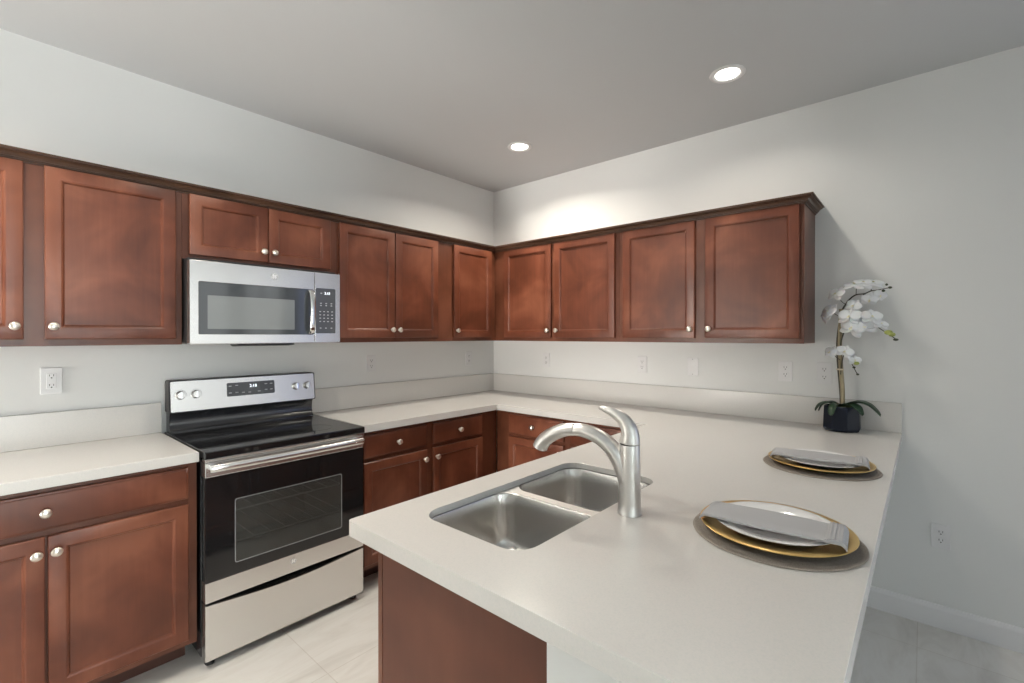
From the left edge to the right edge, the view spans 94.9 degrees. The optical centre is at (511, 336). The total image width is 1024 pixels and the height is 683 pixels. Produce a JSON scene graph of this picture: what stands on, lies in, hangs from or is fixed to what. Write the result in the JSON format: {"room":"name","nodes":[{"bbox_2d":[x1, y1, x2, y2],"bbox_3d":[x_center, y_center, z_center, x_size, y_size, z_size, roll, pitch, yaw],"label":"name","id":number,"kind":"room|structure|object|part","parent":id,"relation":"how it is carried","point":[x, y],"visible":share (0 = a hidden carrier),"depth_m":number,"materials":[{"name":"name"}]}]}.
{"room":"kitchen","nodes":[
{"label":"kitchen","id":0,"kind":"room"},
{"bbox_2d":[0,29,493,433],"bbox_3d":[-2.717,0.058,1.381,0.120,2.677,7.840,0,0,41],"label":"wall","id":1,"kind":"structure","parent":0,"point":[54,100],"depth_m":2.48,"materials":[{"name":"white paint"}]},
{"bbox_2d":[40,367,61,394],"bbox_3d":[-2.028,0.194,2.069,0.008,0.115,0.070,0,0,41],"label":"wall outlet","id":2,"kind":"object","parent":1,"relation":"attached to","point":[50,378],"visible":1,"depth_m":2.07,"materials":[{"name":"white plastic"}]},
{"bbox_2d":[46,373,56,388],"bbox_3d":[-2.027,0.194,2.068,0.002,0.067,0.033,0,0,41],"label":"receptacle","id":3,"kind":"object","parent":2,"relation":"attached to","point":[51,378],"depth_m":2.07,"materials":[{"name":"white plastic"}]},
{"bbox_2d":[0,402,161,452],"bbox_3d":[-2.072,0.406,2.009,0.019,0.148,0.938,0,0,41],"label":"backsplash","id":4,"kind":"structure","parent":1,"relation":"attached to","point":[36,430],"depth_m":2.12,"materials":[{"name":"white stone"}]},
{"bbox_2d":[0,157,181,346],"bbox_3d":[-1.941,-0.322,1.903,0.354,0.717,0.952,0,0,41],"label":"upper cabinet","id":5,"kind":"object","parent":1,"relation":"attached to","point":[86,259],"visible":1,"depth_m":1.92,"materials":[{"name":"brown wood"}]},
{"bbox_3d":[-1.999,-0.327,1.627,0.020,0.676,0.426,0,0,41],"label":"door","id":6,"kind":"part","parent":5,"relation":"part of","materials":[{"name":"brown wood"}]},
{"bbox_3d":[-1.856,-0.041,1.754,0.028,0.033,0.033,0,0,41],"label":"knob","id":7,"kind":"part","parent":5,"relation":"part of","materials":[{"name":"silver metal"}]},
{"bbox_3d":[-1.787,-0.041,1.832,0.028,0.033,0.033,0,0,41],"label":"knob","id":8,"kind":"part","parent":5,"relation":"part of","materials":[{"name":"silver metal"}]},
{"bbox_3d":[-1.680,-0.329,1.990,0.020,0.676,0.427,0,0,41],"label":"door","id":9,"kind":"part","parent":5,"relation":"part of","materials":[{"name":"brown wood"}]},
{"bbox_2d":[181,193,335,273],"bbox_3d":[-1.376,-0.523,2.545,0.354,0.317,0.758,0,0,41],"label":"upper cabinet","id":10,"kind":"object","parent":1,"relation":"attached to","point":[211,228],"visible":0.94,"depth_m":2.40,"materials":[{"name":"brown wood"}]},
{"bbox_3d":[-1.390,-0.526,2.320,0.020,0.283,0.346,0,0,41],"label":"door","id":11,"kind":"part","parent":10,"relation":"part of","materials":[{"name":"brown wood"}]},
{"bbox_2d":[182,257,339,345],"bbox_3d":[-1.346,-0.158,2.498,0.460,0.410,0.720,0,0,41],"label":"microwave","id":12,"kind":"object","parent":10,"relation":"attached to","point":[224,302],"visible":0.98,"depth_m":2.31,"materials":[{"name":"silver metal"}]},
{"bbox_3d":[-1.256,-0.132,2.341,0.029,0.242,0.536,0,0,41],"label":"door glass","id":13,"kind":"part","parent":12,"relation":"part of","materials":[{"name":"grey glass"}]},
{"bbox_3d":[-1.365,0.029,2.515,0.375,0.012,0.700,0,0,41],"label":"plate","id":14,"kind":"part","parent":12,"relation":"part of","materials":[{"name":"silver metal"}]},
{"bbox_3d":[-1.066,-0.132,2.502,0.046,0.235,0.027,0,0,41],"label":"handle","id":15,"kind":"part","parent":12,"relation":"part of","materials":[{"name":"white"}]},
{"bbox_3d":[-1.033,-0.159,2.605,0.045,0.379,0.145,0,0,41],"label":"control panel","id":16,"kind":"part","parent":12,"relation":"part of","materials":[{"name":"silver metal"}]},
{"bbox_3d":[-1.273,-0.438,2.416,0.028,0.033,0.033,0,0,41],"label":"knob","id":17,"kind":"part","parent":10,"relation":"part of","materials":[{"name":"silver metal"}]},
{"bbox_3d":[-1.239,-0.438,2.455,0.028,0.033,0.033,0,0,41],"label":"knob","id":18,"kind":"part","parent":10,"relation":"part of","materials":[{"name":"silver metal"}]},
{"bbox_3d":[-1.161,-0.527,2.580,0.020,0.283,0.338,0,0,41],"label":"door","id":19,"kind":"part","parent":10,"relation":"part of","materials":[{"name":"brown wood"}]},
{"bbox_2d":[367,355,375,371],"bbox_3d":[-0.978,0.186,3.265,0.007,0.115,0.070,0,0,41],"label":"wall outlet","id":20,"kind":"object","parent":1,"relation":"attached to","point":[371,359],"visible":1,"depth_m":3.26,"materials":[{"name":"white plastic"}]},
{"bbox_2d":[336,222,451,342],"bbox_3d":[-0.830,-0.325,3.167,0.354,0.717,0.894,0,0,41],"label":"upper cabinet","id":21,"kind":"object","parent":1,"relation":"attached to","point":[395,287],"visible":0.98,"depth_m":3.01,"materials":[{"name":"brown wood"}]},
{"bbox_3d":[-0.886,-0.331,2.893,0.020,0.676,0.380,0,0,41],"label":"door","id":22,"kind":"part","parent":21,"relation":"part of","materials":[{"name":"brown wood"}]},
{"bbox_3d":[-0.640,-0.332,3.174,0.020,0.676,0.355,0,0,41],"label":"door","id":23,"kind":"part","parent":21,"relation":"part of","materials":[{"name":"brown wood"}]},
{"bbox_2d":[312,373,493,412],"bbox_3d":[-0.716,0.402,3.554,0.019,0.148,1.652,0,0,41],"label":"backsplash","id":24,"kind":"structure","parent":1,"relation":"attached to","point":[344,397],"depth_m":3.40,"materials":[{"name":"white stone"}]},
{"bbox_2d":[466,352,471,364],"bbox_3d":[-0.365,0.184,3.963,0.007,0.115,0.070,0,0,41],"label":"wall outlet","id":25,"kind":"object","parent":1,"relation":"attached to","point":[468,354],"visible":1,"depth_m":3.96,"materials":[{"name":"white plastic"}]},
{"bbox_2d":[452,244,494,340],"bbox_3d":[-0.384,-0.327,3.675,0.354,0.717,0.458,0,0,41],"label":"upper cabinet","id":26,"kind":"object","parent":1,"relation":"attached to","point":[473,270],"visible":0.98,"depth_m":3.56,"materials":[{"name":"brown wood"}]},
{"bbox_2d":[0,0,1023,191],"bbox_3d":[-0.042,-1.324,-0.972,7.240,0.100,7.840,0,0,41],"label":"ceiling","id":27,"kind":"structure","parent":0,"point":[442,87],"depth_m":2.14,"materials":[{"name":"grey paint"}]},
{"bbox_2d":[507,142,531,151],"bbox_3d":[0.051,-1.281,3.176,0.164,0.009,0.164,0,0,41],"label":"recessed light","id":28,"kind":"object","parent":27,"relation":"in","point":[515,146],"visible":1,"depth_m":3.17,"materials":[{"name":"white plastic"}]},
{"bbox_2d":[709,64,745,83],"bbox_3d":[1.051,-1.279,2.291,0.164,0.009,0.164,0,0,41],"label":"recessed light","id":29,"kind":"object","parent":27,"relation":"in","point":[728,73],"visible":1,"depth_m":2.29,"materials":[{"name":"white plastic"}]},
{"bbox_2d":[121,572,1023,682],"bbox_3d":[-0.042,1.453,-0.964,7.240,0.100,7.840,0,0,41],"label":"floor","id":30,"kind":"structure","parent":0,"point":[338,643],"depth_m":2.05,"materials":[{"name":"tile"}]},
{"bbox_2d":[0,462,196,682],"bbox_3d":[-1.822,0.958,1.808,0.618,0.874,0.909,0,0,41],"label":"base cabinet","id":31,"kind":"object","parent":30,"relation":"on","point":[98,577],"visible":0.97,"depth_m":1.73,"materials":[{"name":"brown wood"}]},
{"bbox_3d":[-1.758,0.975,1.471,0.020,0.563,0.421,0,0,41],"label":"door","id":32,"kind":"part","parent":31,"relation":"part of","materials":[{"name":"brown wood"}]},
{"bbox_3d":[-1.615,0.747,1.596,0.028,0.033,0.033,0,0,41],"label":"knob","id":33,"kind":"part","parent":31,"relation":"part of","materials":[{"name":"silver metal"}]},
{"bbox_3d":[-1.600,0.607,1.613,0.028,0.033,0.033,0,0,41],"label":"knob","id":34,"kind":"part","parent":31,"relation":"part of","materials":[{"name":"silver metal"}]},
{"bbox_3d":[-1.582,0.747,1.633,0.028,0.033,0.033,0,0,41],"label":"knob","id":35,"kind":"part","parent":31,"relation":"part of","materials":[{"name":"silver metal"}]},
{"bbox_3d":[-1.618,0.605,1.628,0.020,0.129,0.843,0,0,41],"label":"drawer","id":36,"kind":"part","parent":31,"relation":"part of","materials":[{"name":"brown wood"}]},
{"bbox_2d":[0,432,198,495],"bbox_3d":[-1.845,0.501,1.810,0.622,0.040,0.938,0,0,41],"label":"countertop","id":37,"kind":"structure","parent":31,"relation":"on","point":[25,470],"depth_m":1.85,"materials":[{"name":"white stone"}]},
{"bbox_3d":[-1.478,0.974,1.790,0.020,0.563,0.416,0,0,41],"label":"door","id":38,"kind":"part","parent":31,"relation":"part of","materials":[{"name":"brown wood"}]},
{"bbox_2d":[164,372,364,665],"bbox_3d":[-1.244,0.806,2.411,0.690,1.174,0.743,0,0,41],"label":"electric range","id":39,"kind":"object","parent":30,"relation":"on","point":[280,483],"visible":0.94,"depth_m":2.23,"materials":[{"name":"grey metal"}]},
{"bbox_3d":[-1.650,0.292,2.341,0.023,0.043,0.043,-7,-5,41],"label":"knob","id":40,"kind":"part","parent":39,"relation":"part of","materials":[{"name":"silver metal"}]},
{"bbox_3d":[-1.606,0.292,2.392,0.023,0.043,0.043,-7,-5,41],"label":"knob","id":41,"kind":"part","parent":39,"relation":"part of","materials":[{"name":"silver metal"}]},
{"bbox_3d":[-1.471,0.299,2.613,0.080,0.162,0.738,0,0,41],"label":"control panel","id":42,"kind":"part","parent":39,"relation":"part of","materials":[{"name":"silver metal"}]},
{"bbox_2d":[164,415,364,462],"bbox_3d":[-1.261,0.499,2.421,0.637,0.045,0.737,0,0,41],"label":"cooktop","id":43,"kind":"object","parent":39,"relation":"in","point":[224,442],"depth_m":2.30,"materials":[{"name":"black glass"}]},
{"bbox_3d":[-1.049,1.237,2.238,0.050,0.234,0.729,0,0,41],"label":"storage drawer","id":44,"kind":"part","parent":39,"relation":"part of","materials":[{"name":"silver metal"}]},
{"bbox_2d":[201,435,364,604],"bbox_3d":[-1.210,0.818,2.377,0.594,0.586,0.729,0,0,41],"label":"oven","id":45,"kind":"object","parent":39,"relation":"in","point":[267,514],"depth_m":2.15,"materials":[{"name":"black metal"}]},
{"bbox_3d":[-1.271,0.291,2.773,0.023,0.043,0.043,-7,-5,41],"label":"knob","id":46,"kind":"part","parent":39,"relation":"part of","materials":[{"name":"silver metal"}]},
{"bbox_3d":[-1.226,0.291,2.824,0.023,0.043,0.043,-7,-5,41],"label":"knob","id":47,"kind":"part","parent":39,"relation":"part of","materials":[{"name":"silver metal"}]},
{"bbox_2d":[361,410,495,577],"bbox_3d":[-0.624,0.954,3.171,0.618,0.874,1.192,0,0,41],"label":"base cabinet","id":48,"kind":"object","parent":30,"relation":"on","point":[401,464],"visible":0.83,"depth_m":2.83,"materials":[{"name":"brown wood"}]},
{"bbox_3d":[-0.665,0.602,2.714,0.020,0.129,0.432,0,0,41],"label":"drawer","id":49,"kind":"part","parent":48,"relation":"part of","materials":[{"name":"brown wood"}]},
{"bbox_3d":[-0.665,0.971,2.715,0.020,0.563,0.432,0,0,41],"label":"door","id":50,"kind":"part","parent":48,"relation":"part of","materials":[{"name":"brown wood"}]},
{"bbox_3d":[-0.348,0.601,3.074,0.020,0.129,0.430,0,0,41],"label":"drawer","id":51,"kind":"part","parent":48,"relation":"part of","materials":[{"name":"brown wood"}]},
{"bbox_3d":[-0.348,0.970,3.075,0.020,0.563,0.430,0,0,41],"label":"door","id":52,"kind":"part","parent":48,"relation":"part of","materials":[{"name":"brown wood"}]},
{"bbox_2d":[378,552,546,682],"bbox_3d":[0.412,0.959,1.740,0.612,0.874,1.746,0,0,41],"label":"base cabinet","id":53,"kind":"object","parent":30,"relation":"on","point":[428,632],"visible":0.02,"depth_m":1.08,"materials":[{"name":"brown wood"}]},
{"bbox_3d":[0.211,0.902,1.885,0.019,0.762,1.701,0,0,41],"label":"frame","id":54,"kind":"part","parent":53,"relation":"part of","materials":[{"name":"brown wood"}]},
{"bbox_2d":[313,390,901,682],"bbox_3d":[0.098,0.499,2.368,2.807,0.040,2.400,0,0,41],"label":"countertop","id":55,"kind":"structure","parent":53,"relation":"on","point":[646,598],"depth_m":1.04,"materials":[{"name":"white stone"}]},
{"bbox_2d":[431,468,649,549],"bbox_3d":[0.122,0.600,1.429,0.426,0.195,0.796,0,0,41],"label":"sink","id":56,"kind":"object","parent":55,"relation":"in","point":[527,515],"visible":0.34,"depth_m":1.49,"materials":[{"name":"silver metal"}]},
{"bbox_3d":[-0.004,0.594,1.285,0.370,0.182,0.358,0,0,41],"label":"bowl","id":57,"kind":"part","parent":56,"relation":"part of","materials":[{"name":"silver metal"}]},
{"bbox_3d":[0.251,0.593,1.575,0.370,0.182,0.350,0,0,41],"label":"bowl","id":58,"kind":"part","parent":56,"relation":"part of","materials":[{"name":"silver metal"}]},
{"bbox_2d":[533,406,641,517],"bbox_3d":[0.211,0.338,1.354,0.328,0.288,0.065,0,0,32],"label":"kitchen faucet","id":59,"kind":"object","parent":55,"relation":"on","point":[624,457],"visible":1,"depth_m":1.28,"materials":[{"name":"silver metal"}]},
{"bbox_3d":[0.265,0.335,1.321,0.185,0.170,0.054,0,0,33],"label":"spout","id":60,"kind":"part","parent":59,"relation":"part of","materials":[{"name":"silver metal"}]},
{"bbox_3d":[0.300,0.244,1.304,0.114,0.099,0.056,0,0,41],"label":"lever handle","id":61,"kind":"part","parent":59,"relation":"part of","materials":[{"name":"silver metal"}]},
{"bbox_2d":[693,513,869,571],"bbox_3d":[0.641,0.481,1.148,0.371,0.003,0.371,0,0,41],"label":"placemat","id":62,"kind":"object","parent":55,"relation":"on","point":[859,557],"visible":0.45,"depth_m":1.02,"materials":[{"name":"grey fabric"}]},
{"bbox_2d":[700,500,859,557],"bbox_3d":[0.641,0.468,1.148,0.336,0.021,0.336,0,0,41],"label":"charger plate","id":63,"kind":"object","parent":62,"relation":"on","point":[829,550],"visible":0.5,"depth_m":1.06,"materials":[{"name":"gold metal"}]},
{"bbox_2d":[717,501,830,545],"bbox_3d":[0.641,0.462,1.148,0.270,0.025,0.270,0,0,41],"label":"dinner plate","id":64,"kind":"object","parent":63,"relation":"on","point":[757,533],"visible":0.48,"depth_m":1.14,"materials":[{"name":"white ceramic"}]},
{"bbox_2d":[699,501,848,550],"bbox_3d":[0.621,0.442,1.125,0.300,0.029,0.122,0,0,37],"label":"napkin","id":65,"kind":"object","parent":64,"relation":"on","point":[834,533],"visible":1,"depth_m":1.10,"materials":[{"name":"grey fabric"}]},
{"bbox_2d":[763,455,882,480],"bbox_3d":[1.144,0.479,1.748,0.371,0.003,0.371,0,0,41],"label":"placemat","id":66,"kind":"object","parent":55,"relation":"on","point":[876,474],"visible":0.4,"depth_m":1.64,"materials":[{"name":"grey fabric"}]},
{"bbox_2d":[768,448,876,472],"bbox_3d":[1.144,0.467,1.748,0.336,0.021,0.336,0,0,41],"label":"charger plate","id":67,"kind":"object","parent":66,"relation":"on","point":[862,469],"visible":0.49,"depth_m":1.67,"materials":[{"name":"gold metal"}]},
{"bbox_2d":[781,448,859,468],"bbox_3d":[1.144,0.461,1.748,0.270,0.025,0.270,0,0,41],"label":"dinner plate","id":68,"kind":"object","parent":67,"relation":"on","point":[810,463],"visible":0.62,"depth_m":1.73,"materials":[{"name":"white ceramic"}]},
{"bbox_2d":[770,447,869,468],"bbox_3d":[1.125,0.440,1.726,0.301,0.029,0.122,0,0,36],"label":"napkin","id":69,"kind":"object","parent":68,"relation":"on","point":[803,454],"visible":1,"depth_m":1.70,"materials":[{"name":"grey fabric"}]},
{"bbox_2d":[815,279,898,432],"bbox_3d":[1.723,0.096,2.357,0.338,0.766,0.184,0,0,41],"label":"potted orchid","id":70,"kind":"object","parent":55,"relation":"on","point":[843,417],"visible":1,"depth_m":2.35,"materials":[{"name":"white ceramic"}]},
{"bbox_3d":[1.621,-0.107,2.429,0.016,0.083,0.092,0,0,17],"label":"flower","id":71,"kind":"part","parent":70,"relation":"part of","materials":[{"name":"white plant"}]},
{"bbox_3d":[1.637,-0.127,2.413,0.053,0.081,0.105,0,0,6],"label":"flower","id":72,"kind":"part","parent":70,"relation":"part of","materials":[{"name":"white plant"}]},
{"bbox_3d":[1.643,0.079,2.413,0.026,0.061,0.072,0,0,-9],"label":"flower","id":73,"kind":"part","parent":70,"relation":"part of","materials":[{"name":"white plant"}]},
{"bbox_3d":[1.666,-0.219,2.402,0.040,0.070,0.089,0,0,-11],"label":"flower","id":74,"kind":"part","parent":70,"relation":"part of","materials":[{"name":"white plant"}]},
{"bbox_3d":[1.690,0.416,2.407,0.154,0.127,0.154,0,0,41],"label":"pot","id":75,"kind":"part","parent":70,"relation":"part of","materials":[{"name":"black ceramic"}]},
{"bbox_3d":[1.684,0.078,2.376,0.082,0.067,0.035,0,0,41],"label":"flower","id":76,"kind":"part","parent":70,"relation":"part of","materials":[{"name":"white plant"}]},
{"bbox_3d":[1.696,-0.106,2.354,0.037,0.087,0.108,0,0,-34],"label":"flower","id":77,"kind":"part","parent":70,"relation":"part of","materials":[{"name":"white plant"}]},
{"bbox_3d":[1.719,-0.256,2.349,0.112,0.047,0.092,0,0,41],"label":"flower","id":78,"kind":"part","parent":70,"relation":"part of","materials":[{"name":"white plant"}]},
{"bbox_3d":[1.699,-0.048,2.340,0.025,0.106,0.119,0,0,-32],"label":"flower","id":79,"kind":"part","parent":70,"relation":"part of","materials":[{"name":"white plant"}]},
{"bbox_3d":[1.710,-0.152,2.351,0.028,0.067,0.076,0,0,-44],"label":"flower","id":80,"kind":"part","parent":70,"relation":"part of","materials":[{"name":"white plant"}]},
{"bbox_3d":[1.712,0.116,2.347,0.059,0.048,0.021,0,0,23],"label":"flower","id":81,"kind":"part","parent":70,"relation":"part of","materials":[{"name":"white plant"}]},
{"bbox_3d":[1.745,0.068,2.346,0.215,0.611,0.048,0,0,41],"label":"flower stem","id":82,"kind":"part","parent":70,"relation":"part of","materials":[{"name":"brown"}]},
{"bbox_3d":[1.743,-0.258,2.323,0.105,0.057,0.080,0,0,41],"label":"flower","id":83,"kind":"part","parent":70,"relation":"part of","materials":[{"name":"white plant"}]},
{"bbox_3d":[1.729,-0.058,2.317,0.116,0.101,0.033,0,0,29],"label":"flower","id":84,"kind":"part","parent":70,"relation":"part of","materials":[{"name":"white plant"}]},
{"bbox_3d":[1.747,0.144,2.312,0.044,0.440,0.235,0,0,-35],"label":"flower stem","id":85,"kind":"part","parent":70,"relation":"part of","materials":[{"name":"grey"}]},
{"bbox_3d":[1.756,-0.187,2.304,0.071,0.060,0.025,0,0,36],"label":"flower","id":86,"kind":"part","parent":70,"relation":"part of","materials":[{"name":"white plant"}]},
{"bbox_3d":[1.758,-0.100,2.299,0.095,0.071,0.042,0,0,21],"label":"flower","id":87,"kind":"part","parent":70,"relation":"part of","materials":[{"name":"white plant"}]},
{"bbox_3d":[1.764,-0.259,2.298,0.092,0.048,0.073,0,0,41],"label":"flower","id":88,"kind":"part","parent":70,"relation":"part of","materials":[{"name":"white plant"}]},
{"bbox_3d":[1.784,-0.203,2.280,0.063,0.057,0.018,0,0,6],"label":"flower","id":89,"kind":"part","parent":70,"relation":"part of","materials":[{"name":"white plant"}]},
{"bbox_3d":[1.783,-0.059,2.275,0.071,0.052,0.040,0,0,12],"label":"flower","id":90,"kind":"part","parent":70,"relation":"part of","materials":[{"name":"white plant"}]},
{"bbox_2d":[497,410,620,471],"bbox_3d":[0.501,0.954,3.172,1.163,0.874,0.618,0,0,41],"label":"base cabinet","id":91,"kind":"object","parent":30,"relation":"on","point":[517,433],"visible":0.26,"depth_m":3.17,"materials":[{"name":"brown wood"}]},
{"bbox_3d":[0.153,0.601,3.116,0.462,0.129,0.020,0,0,41],"label":"drawer","id":92,"kind":"part","parent":91,"relation":"part of","materials":[{"name":"brown wood"}]},
{"bbox_3d":[0.153,0.970,3.117,0.462,0.563,0.020,0,0,41],"label":"door","id":93,"kind":"part","parent":91,"relation":"part of","materials":[{"name":"brown wood"}]},
{"bbox_3d":[0.535,0.602,2.781,0.457,0.129,0.020,0,0,41],"label":"drawer","id":94,"kind":"part","parent":91,"relation":"part of","materials":[{"name":"brown wood"}]},
{"bbox_2d":[547,643,620,682],"bbox_3d":[0.895,0.959,1.708,0.150,0.872,2.344,0,0,41],"label":"wall","id":95,"kind":"structure","parent":0,"point":[562,667],"depth_m":0.84,"materials":[{"name":"white paint"}]},
{"bbox_2d":[494,46,1023,627],"bbox_3d":[2.505,0.056,1.932,7.000,2.677,0.120,0,0,41],"label":"wall","id":96,"kind":"structure","parent":0,"point":[918,180],"depth_m":2.33,"materials":[{"name":"white paint"}]},
{"bbox_2d":[543,353,549,366],"bbox_3d":[0.277,0.189,3.804,0.070,0.115,0.007,0,0,41],"label":"wall outlet","id":97,"kind":"object","parent":96,"relation":"attached to","point":[546,356],"visible":1,"depth_m":3.80,"materials":[{"name":"white plastic"}]},
{"bbox_2d":[495,233,619,341],"bbox_3d":[0.249,-0.327,3.595,1.410,0.717,0.354,0,0,41],"label":"upper cabinet","id":98,"kind":"object","parent":96,"relation":"attached to","point":[569,290],"visible":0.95,"depth_m":3.32,"materials":[{"name":"brown wood"}]},
{"bbox_2d":[0,144,824,252],"bbox_3d":[-0.230,-0.687,2.008,2.180,0.041,3.371,0,0,41],"label":"crown molding","id":99,"kind":"structure","parent":98,"relation":"attached to","point":[809,199],"depth_m":2.47,"materials":[{"name":"brown wood"}]},
{"bbox_3d":[0.112,-0.333,3.531,0.454,0.676,0.020,0,0,41],"label":"door","id":100,"kind":"part","parent":98,"relation":"part of","materials":[{"name":"brown wood"}]},
{"bbox_3d":[0.486,-0.332,3.203,0.480,0.676,0.020,0,0,41],"label":"door","id":101,"kind":"part","parent":98,"relation":"part of","materials":[{"name":"brown wood"}]},
{"bbox_2d":[638,356,646,372],"bbox_3d":[0.902,0.193,3.255,0.070,0.115,0.007,0,0,41],"label":"wall outlet","id":102,"kind":"object","parent":96,"relation":"attached to","point":[642,360],"visible":1,"depth_m":3.25,"materials":[{"name":"white plastic"}]},
{"bbox_2d":[687,358,697,375],"bbox_3d":[1.164,0.194,3.026,0.070,0.115,0.007,0,0,41],"label":"light switch","id":103,"kind":"object","parent":96,"relation":"attached to","point":[692,363],"visible":1,"depth_m":3.02,"materials":[{"name":"white plastic"}]},
{"bbox_2d":[493,373,901,432],"bbox_3d":[0.884,0.403,3.262,2.807,0.148,0.019,0,0,41],"label":"backsplash","id":104,"kind":"structure","parent":96,"relation":"attached to","point":[793,408],"depth_m":2.96,"materials":[{"name":"white stone"}]},
{"bbox_2d":[620,204,814,343],"bbox_3d":[1.165,-0.324,2.790,1.026,0.717,0.354,0,0,41],"label":"upper cabinet","id":105,"kind":"object","parent":96,"relation":"attached to","point":[745,277],"visible":0.99,"depth_m":2.60,"materials":[{"name":"brown wood"}]},
{"bbox_3d":[0.881,-0.331,2.855,0.457,0.676,0.020,0,0,41],"label":"door","id":106,"kind":"part","parent":105,"relation":"part of","materials":[{"name":"brown wood"}]},
{"bbox_3d":[1.271,-0.330,2.513,0.464,0.676,0.020,0,0,41],"label":"door","id":107,"kind":"part","parent":105,"relation":"part of","materials":[{"name":"brown wood"}]},
{"bbox_2d":[778,361,792,381],"bbox_3d":[1.559,0.197,2.679,0.070,0.115,0.007,0,0,41],"label":"wall outlet","id":108,"kind":"object","parent":96,"relation":"attached to","point":[785,367],"visible":1,"depth_m":2.68,"materials":[{"name":"white plastic"}]},
{"bbox_2d":[782,372,788,376],"bbox_3d":[1.558,0.216,2.677,0.033,0.029,0.002,0,0,41],"label":"receptacle","id":109,"kind":"object","parent":108,"relation":"attached to","point":[784,374],"depth_m":2.68,"materials":[{"name":"grey plastic"}]},
{"bbox_2d":[782,365,788,369],"bbox_3d":[1.558,0.177,2.677,0.033,0.029,0.002,0,0,41],"label":"receptacle","id":110,"kind":"object","parent":108,"relation":"attached to","point":[784,367],"depth_m":2.68,"materials":[{"name":"grey plastic"}]},
{"bbox_2d":[817,362,831,383],"bbox_3d":[1.699,0.199,2.555,0.070,0.115,0.008,0,0,41],"label":"wall outlet","id":111,"kind":"object","parent":96,"relation":"attached to","point":[824,370],"visible":1,"depth_m":2.55,"materials":[{"name":"white plastic"}]},
{"bbox_2d":[821,367,827,379],"bbox_3d":[1.698,0.199,2.554,0.033,0.067,0.002,0,0,41],"label":"receptacle","id":112,"kind":"object","parent":111,"relation":"attached to","point":[824,370],"depth_m":2.55,"materials":[{"name":"white plastic"}]},
{"bbox_2d":[931,523,950,549],"bbox_3d":[2.052,0.956,2.248,0.070,0.115,0.007,0,0,41],"label":"wall outlet","id":113,"kind":"object","parent":96,"relation":"attached to","point":[940,534],"visible":1,"depth_m":2.25,"materials":[{"name":"white plastic"}]},
{"bbox_2d":[936,537,945,543],"bbox_3d":[2.050,0.975,2.246,0.033,0.029,0.002,0,0,41],"label":"receptacle","id":114,"kind":"object","parent":113,"relation":"attached to","point":[939,540],"depth_m":2.25,"materials":[{"name":"grey plastic"}]},
{"bbox_2d":[936,529,945,535],"bbox_3d":[2.050,0.936,2.246,0.033,0.029,0.002,0,0,41],"label":"receptacle","id":115,"kind":"object","parent":113,"relation":"attached to","point":[939,532],"depth_m":2.25,"materials":[{"name":"grey plastic"}]},
{"bbox_2d":[866,586,1023,653],"bbox_3d":[3.402,1.343,1.058,4.473,0.108,0.014,0,0,41],"label":"baseboard","id":116,"kind":"structure","parent":96,"relation":"attached to","point":[997,633],"depth_m":2.22,"materials":[{"name":"white paint"}]}
]}

